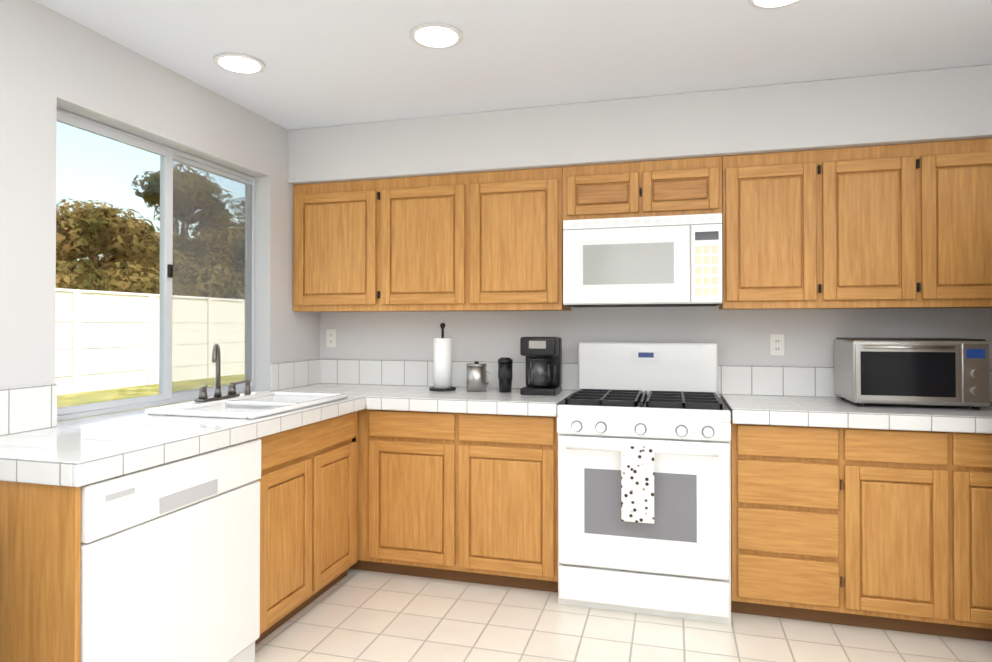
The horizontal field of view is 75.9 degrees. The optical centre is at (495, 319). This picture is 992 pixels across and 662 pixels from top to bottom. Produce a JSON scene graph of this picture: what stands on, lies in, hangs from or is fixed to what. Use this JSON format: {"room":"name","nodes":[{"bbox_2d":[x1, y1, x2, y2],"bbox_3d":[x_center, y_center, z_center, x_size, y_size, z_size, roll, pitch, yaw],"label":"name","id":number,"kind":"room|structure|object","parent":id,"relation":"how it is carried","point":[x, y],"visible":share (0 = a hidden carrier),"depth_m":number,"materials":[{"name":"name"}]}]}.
{"room":"kitchen","nodes":[
{"label":"kitchen","id":0,"kind":"room"},
{"bbox_2d":[0,0,319,391],"bbox_3d":[-1.937,0.090,1.369,0.140,2.440,5.880,0,-1,16],"label":"wall","id":1,"kind":"structure","parent":0,"point":[50,62],"depth_m":2.43,"materials":[{"name":"white paint"}]},
{"bbox_2d":[55,108,254,421],"bbox_3d":[-1.533,-0.205,2.961,0.053,1.198,1.276,0,-1,16],"label":"window","id":2,"kind":"structure","parent":1,"relation":"in","point":[166,394],"depth_m":3.02,"materials":[{"name":"clear glass"}]},
{"bbox_2d":[34,0,991,129],"bbox_3d":[0.105,-1.175,0.813,4.380,0.080,5.880,0,-1,16],"label":"ceiling","id":3,"kind":"structure","parent":0,"point":[327,63],"depth_m":2.61,"materials":[{"name":"white paint"}]},
{"bbox_2d":[213,53,264,73],"bbox_3d":[-1.115,-1.112,2.770,0.210,0.010,0.210,0,-1,16],"label":"recessed light","id":4,"kind":"object","parent":3,"relation":"in","point":[239,63],"visible":0.94,"depth_m":2.75,"materials":[{"name":"white"}]},
{"bbox_2d":[410,23,462,48],"bbox_3d":[-0.234,-1.114,2.505,0.210,0.010,0.210,0,-1,16],"label":"recessed light","id":5,"kind":"object","parent":3,"relation":"in","point":[436,35],"visible":1,"depth_m":2.48,"materials":[{"name":"white"}]},
{"bbox_2d":[747,0,801,8],"bbox_3d":[0.973,-1.117,2.181,0.210,0.010,0.210,0,-1,16],"label":"recessed light","id":6,"kind":"object","parent":3,"relation":"in","point":[767,4],"visible":1,"depth_m":2.24,"materials":[{"name":"white"}]},
{"bbox_2d":[255,569,991,661],"bbox_3d":[0.105,1.345,0.790,4.380,0.080,5.880,0,-1,16],"label":"floor","id":7,"kind":"structure","parent":0,"point":[354,615],"depth_m":2.67,"materials":[{"name":"tile"}]},
{"bbox_2d":[0,481,80,661],"bbox_3d":[-1.420,0.881,1.789,0.620,0.866,0.016,0,-1,16],"label":"end panel","id":8,"kind":"object","parent":7,"relation":"on","point":[40,543],"visible":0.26,"depth_m":1.73,"materials":[{"name":"brown wood"}]},
{"bbox_2d":[80,438,260,661],"bbox_3d":[-1.300,0.885,2.165,0.620,0.864,0.767,0,-1,16],"label":"dishwasher","id":9,"kind":"object","parent":7,"relation":"on","point":[170,563],"visible":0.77,"depth_m":2.03,"materials":[{"name":"white metal"}]},
{"bbox_2d":[255,411,357,644],"bbox_3d":[-1.103,0.880,2.956,0.607,0.888,0.855,0,-1,16],"label":"base cabinet","id":10,"kind":"object","parent":7,"relation":"on","point":[308,480],"visible":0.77,"depth_m":2.80,"materials":[{"name":"brown wood"}]},
{"bbox_2d":[348,409,379,571],"bbox_3d":[-0.861,0.887,3.650,0.702,0.888,0.606,0,-1,16],"label":"base cabinet","id":11,"kind":"object","parent":7,"relation":"on","point":[368,506],"depth_m":3.30,"materials":[{"name":"brown wood"}]},
{"bbox_2d":[380,410,471,581],"bbox_3d":[-0.315,0.885,3.499,0.544,0.888,0.606,0,-1,16],"label":"base cabinet","id":12,"kind":"object","parent":7,"relation":"on","point":[468,497],"depth_m":3.20,"materials":[{"name":"brown wood"}]},
{"bbox_2d":[472,413,557,591],"bbox_3d":[0.097,0.884,3.384,0.574,0.888,0.606,0,-1,16],"label":"base cabinet","id":13,"kind":"object","parent":7,"relation":"on","point":[515,457],"depth_m":3.08,"materials":[{"name":"brown wood"}]},
{"bbox_2d":[0,358,991,486],"bbox_3d":[0.505,0.342,2.414,4.186,0.219,2.272,0,-1,16],"label":"countertop","id":14,"kind":"structure","parent":13,"relation":"on","point":[39,444],"depth_m":2.71,"materials":[{"name":"tile"}]},
{"bbox_2d":[194,344,250,401],"bbox_3d":[-1.263,0.240,2.998,0.100,0.258,0.378,0,-1,16],"label":"faucet","id":15,"kind":"object","parent":14,"relation":"on","point":[216,360],"visible":1,"depth_m":2.95,"materials":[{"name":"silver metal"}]},
{"bbox_2d":[145,391,347,418],"bbox_3d":[-1.094,0.468,2.906,0.522,0.197,0.760,0,-1,16],"label":"sink","id":16,"kind":"object","parent":14,"relation":"in","point":[256,404],"visible":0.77,"depth_m":2.88,"materials":[{"name":"white ceramic"}]},
{"bbox_2d":[429,323,455,390],"bbox_3d":[-0.303,0.209,3.612,0.150,0.381,0.150,0,-1,16],"label":"paper towel holder","id":17,"kind":"object","parent":14,"relation":"on","point":[442,363],"visible":1,"depth_m":3.57,"materials":[{"name":"black"}]},
{"bbox_2d":[466,361,490,391],"bbox_3d":[-0.097,0.317,3.554,0.142,0.164,0.114,0,-1,16],"label":"canister","id":18,"kind":"object","parent":14,"relation":"on","point":[476,375],"visible":1,"depth_m":3.51,"materials":[{"name":"silver metal"}]},
{"bbox_2d":[498,357,512,392],"bbox_3d":[0.051,0.304,3.503,0.082,0.188,0.082,0,-1,16],"label":"travel mug","id":19,"kind":"object","parent":14,"relation":"on","point":[505,364],"visible":1,"depth_m":3.47,"materials":[{"name":"black plastic"}]},
{"bbox_2d":[520,337,561,395],"bbox_3d":[0.248,0.245,3.432,0.197,0.305,0.212,0,-1,16],"label":"coffee maker","id":20,"kind":"object","parent":14,"relation":"on","point":[543,355],"visible":0.98,"depth_m":3.35,"materials":[{"name":"black plastic"}]},
{"bbox_2d":[834,337,989,409],"bbox_3d":[1.904,0.240,2.944,0.530,0.306,0.408,0,-1,16],"label":"toaster oven","id":21,"kind":"object","parent":14,"relation":"on","point":[928,371],"visible":1,"depth_m":2.79,"materials":[{"name":"silver metal"}]},
{"bbox_2d":[557,342,730,623],"bbox_3d":[0.724,0.723,3.118,0.760,1.205,0.734,0,-1,16],"label":"range","id":22,"kind":"object","parent":7,"relation":"on","point":[644,475],"visible":1,"depth_m":2.85,"materials":[{"name":"white enamel"},{"name":"cast iron"},{"name":"glass"}]},
{"bbox_2d":[731,418,866,626],"bbox_3d":[1.367,0.881,3.032,0.506,0.888,0.606,0,-1,16],"label":"base cabinet","id":23,"kind":"object","parent":7,"relation":"on","point":[799,511],"depth_m":2.74,"materials":[{"name":"brown wood"}]},
{"bbox_2d":[863,429,978,639],"bbox_3d":[1.770,0.880,2.921,0.465,0.888,0.606,0,-1,16],"label":"base cabinet","id":24,"kind":"object","parent":7,"relation":"on","point":[882,529],"depth_m":2.62,"materials":[{"name":"brown wood"}]},
{"bbox_2d":[975,433,991,640],"bbox_3d":[2.104,0.879,2.828,0.487,0.888,0.606,0,-1,16],"label":"base cabinet","id":25,"kind":"object","parent":7,"relation":"on","point":[983,441],"depth_m":2.56,"materials":[{"name":"brown wood"}]},
{"bbox_2d":[288,64,991,184],"bbox_3d":[0.807,-0.956,3.339,4.096,0.308,0.350,0,-1,16],"label":"soffit","id":26,"kind":"structure","parent":0,"point":[948,104],"depth_m":3.15,"materials":[{"name":"white paint"}]},
{"bbox_2d":[320,305,991,368],"bbox_3d":[0.873,0.110,3.567,4.080,2.440,0.140,0,-1,16],"label":"wall","id":27,"kind":"structure","parent":0,"point":[742,337],"depth_m":3.51,"materials":[{"name":"white paint"}]},
{"bbox_2d":[326,329,335,346],"bbox_3d":[-1.041,0.119,4.019,0.070,0.114,0.008,0,-1,16],"label":"electrical outlet","id":28,"kind":"object","parent":27,"relation":"attached to","point":[330,337],"visible":1,"depth_m":4.02,"materials":[{"name":"white plastic"}]},
{"bbox_2d":[293,178,392,311],"bbox_3d":[-0.857,-0.422,3.809,0.631,0.746,0.321,0,-1,16],"label":"upper cabinet","id":29,"kind":"object","parent":27,"relation":"attached to","point":[343,231],"depth_m":3.65,"materials":[{"name":"brown wood"}]},
{"bbox_2d":[389,172,480,311],"bbox_3d":[-0.369,-0.423,3.673,0.673,0.746,0.321,0,-1,16],"label":"upper cabinet","id":30,"kind":"object","parent":27,"relation":"attached to","point":[437,218],"depth_m":3.50,"materials":[{"name":"brown wood"}]},
{"bbox_2d":[481,167,570,310],"bbox_3d":[0.100,-0.424,3.543,0.586,0.746,0.321,0,-1,16],"label":"upper cabinet","id":31,"kind":"object","parent":27,"relation":"attached to","point":[486,241],"depth_m":3.37,"materials":[{"name":"brown wood"}]},
{"bbox_2d":[562,156,721,222],"bbox_3d":[0.766,-0.653,3.360,0.790,0.292,0.322,0,-1,16],"label":"upper cabinet","id":32,"kind":"object","parent":27,"relation":"attached to","point":[689,186],"visible":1,"depth_m":3.21,"materials":[{"name":"brown wood"}]},
{"bbox_2d":[563,213,722,306],"bbox_3d":[0.760,-0.287,3.315,0.764,0.433,0.406,0,-1,16],"label":"microwave","id":33,"kind":"object","parent":32,"relation":"attached to","point":[664,261],"visible":1,"depth_m":3.12,"materials":[{"name":"white"}]},
{"bbox_2d":[770,334,784,355],"bbox_3d":[1.469,0.133,3.323,0.070,0.114,0.008,0,-1,16],"label":"electrical outlet","id":34,"kind":"object","parent":27,"relation":"attached to","point":[777,344],"visible":1,"depth_m":3.32,"materials":[{"name":"white plastic"}]},
{"bbox_2d":[719,148,842,309],"bbox_3d":[1.389,-0.427,3.185,0.498,0.746,0.321,0,-1,16],"label":"upper cabinet","id":35,"kind":"object","parent":27,"relation":"attached to","point":[781,249],"depth_m":3.03,"materials":[{"name":"brown wood"}]},
{"bbox_2d":[839,141,942,308],"bbox_3d":[1.757,-0.428,3.083,0.546,0.746,0.321,0,-1,16],"label":"upper cabinet","id":36,"kind":"object","parent":27,"relation":"attached to","point":[902,226],"depth_m":2.91,"materials":[{"name":"brown wood"}]},
{"bbox_2d":[943,138,991,307],"bbox_3d":[2.163,-0.429,2.971,0.572,0.746,0.321,0,-1,16],"label":"upper cabinet","id":37,"kind":"object","parent":27,"relation":"attached to","point":[967,164],"depth_m":2.83,"materials":[{"name":"brown wood"}]},
{"label":"outside","id":38,"kind":"structure","parent":0,"visible":0},
{"bbox_2d":[57,374,244,421],"bbox_3d":[-27.427,1.443,21.714,59.850,0.220,100.000,0,-1,16],"label":"lawn","id":39,"kind":"structure","parent":38,"point":[90,398],"depth_m":10.61,"materials":[{"name":"green plant"}]},
{"bbox_2d":[56,215,102,289],"bbox_3d":[-10.733,-0.662,14.231,3.620,4.220,3.234,0,-1,16],"label":"tree","id":40,"kind":"object","parent":39,"relation":"on","point":[59,238],"depth_m":14.59,"materials":[{"name":"green plant"}]},
{"bbox_2d":[56,197,159,292],"bbox_3d":[-10.130,-0.749,16.180,3.413,4.424,3.332,0,-1,16],"label":"tree","id":41,"kind":"object","parent":39,"relation":"on","point":[111,218],"depth_m":15.79,"materials":[{"name":"green plant"}]},
{"bbox_2d":[98,244,198,295],"bbox_3d":[-9.959,-0.301,17.762,3.136,3.568,2.749,0,-1,16],"label":"tree","id":42,"kind":"object","parent":39,"relation":"on","point":[158,265],"depth_m":17.31,"materials":[{"name":"green plant"}]},
{"bbox_2d":[55,288,244,394],"bbox_3d":[-4.097,0.541,21.444,0.140,1.900,48.060,0,-1,16],"label":"fence","id":43,"kind":"object","parent":39,"relation":"on","point":[83,358],"depth_m":11.60,"materials":[{"name":"white"}]},
{"bbox_2d":[56,258,244,298],"bbox_3d":[-6.673,0.018,18.331,2.455,2.889,16.446,0,-1,16],"label":"hedge","id":44,"kind":"object","parent":39,"relation":"on","point":[105,279],"depth_m":13.51,"materials":[{"name":"green plant"}]},
{"bbox_2d":[131,163,240,296],"bbox_3d":[-9.814,-1.721,19.780,3.330,6.421,3.265,0,-1,16],"label":"tree","id":45,"kind":"object","parent":39,"relation":"on","point":[153,188],"depth_m":19.53,"materials":[{"name":"green plant"}]},
{"bbox_2d":[195,223,244,297],"bbox_3d":[-8.854,-0.917,21.693,3.782,4.856,3.654,0,-1,16],"label":"tree","id":46,"kind":"object","parent":39,"relation":"on","point":[238,252],"depth_m":20.91,"materials":[{"name":"green plant"}]},
{"bbox_2d":[197,197,244,268],"bbox_3d":[-9.176,-1.517,23.763,3.884,6.085,4.017,0,-1,16],"label":"tree","id":47,"kind":"object","parent":39,"relation":"on","point":[237,206],"depth_m":23.30,"materials":[{"name":"green plant"}]}
]}

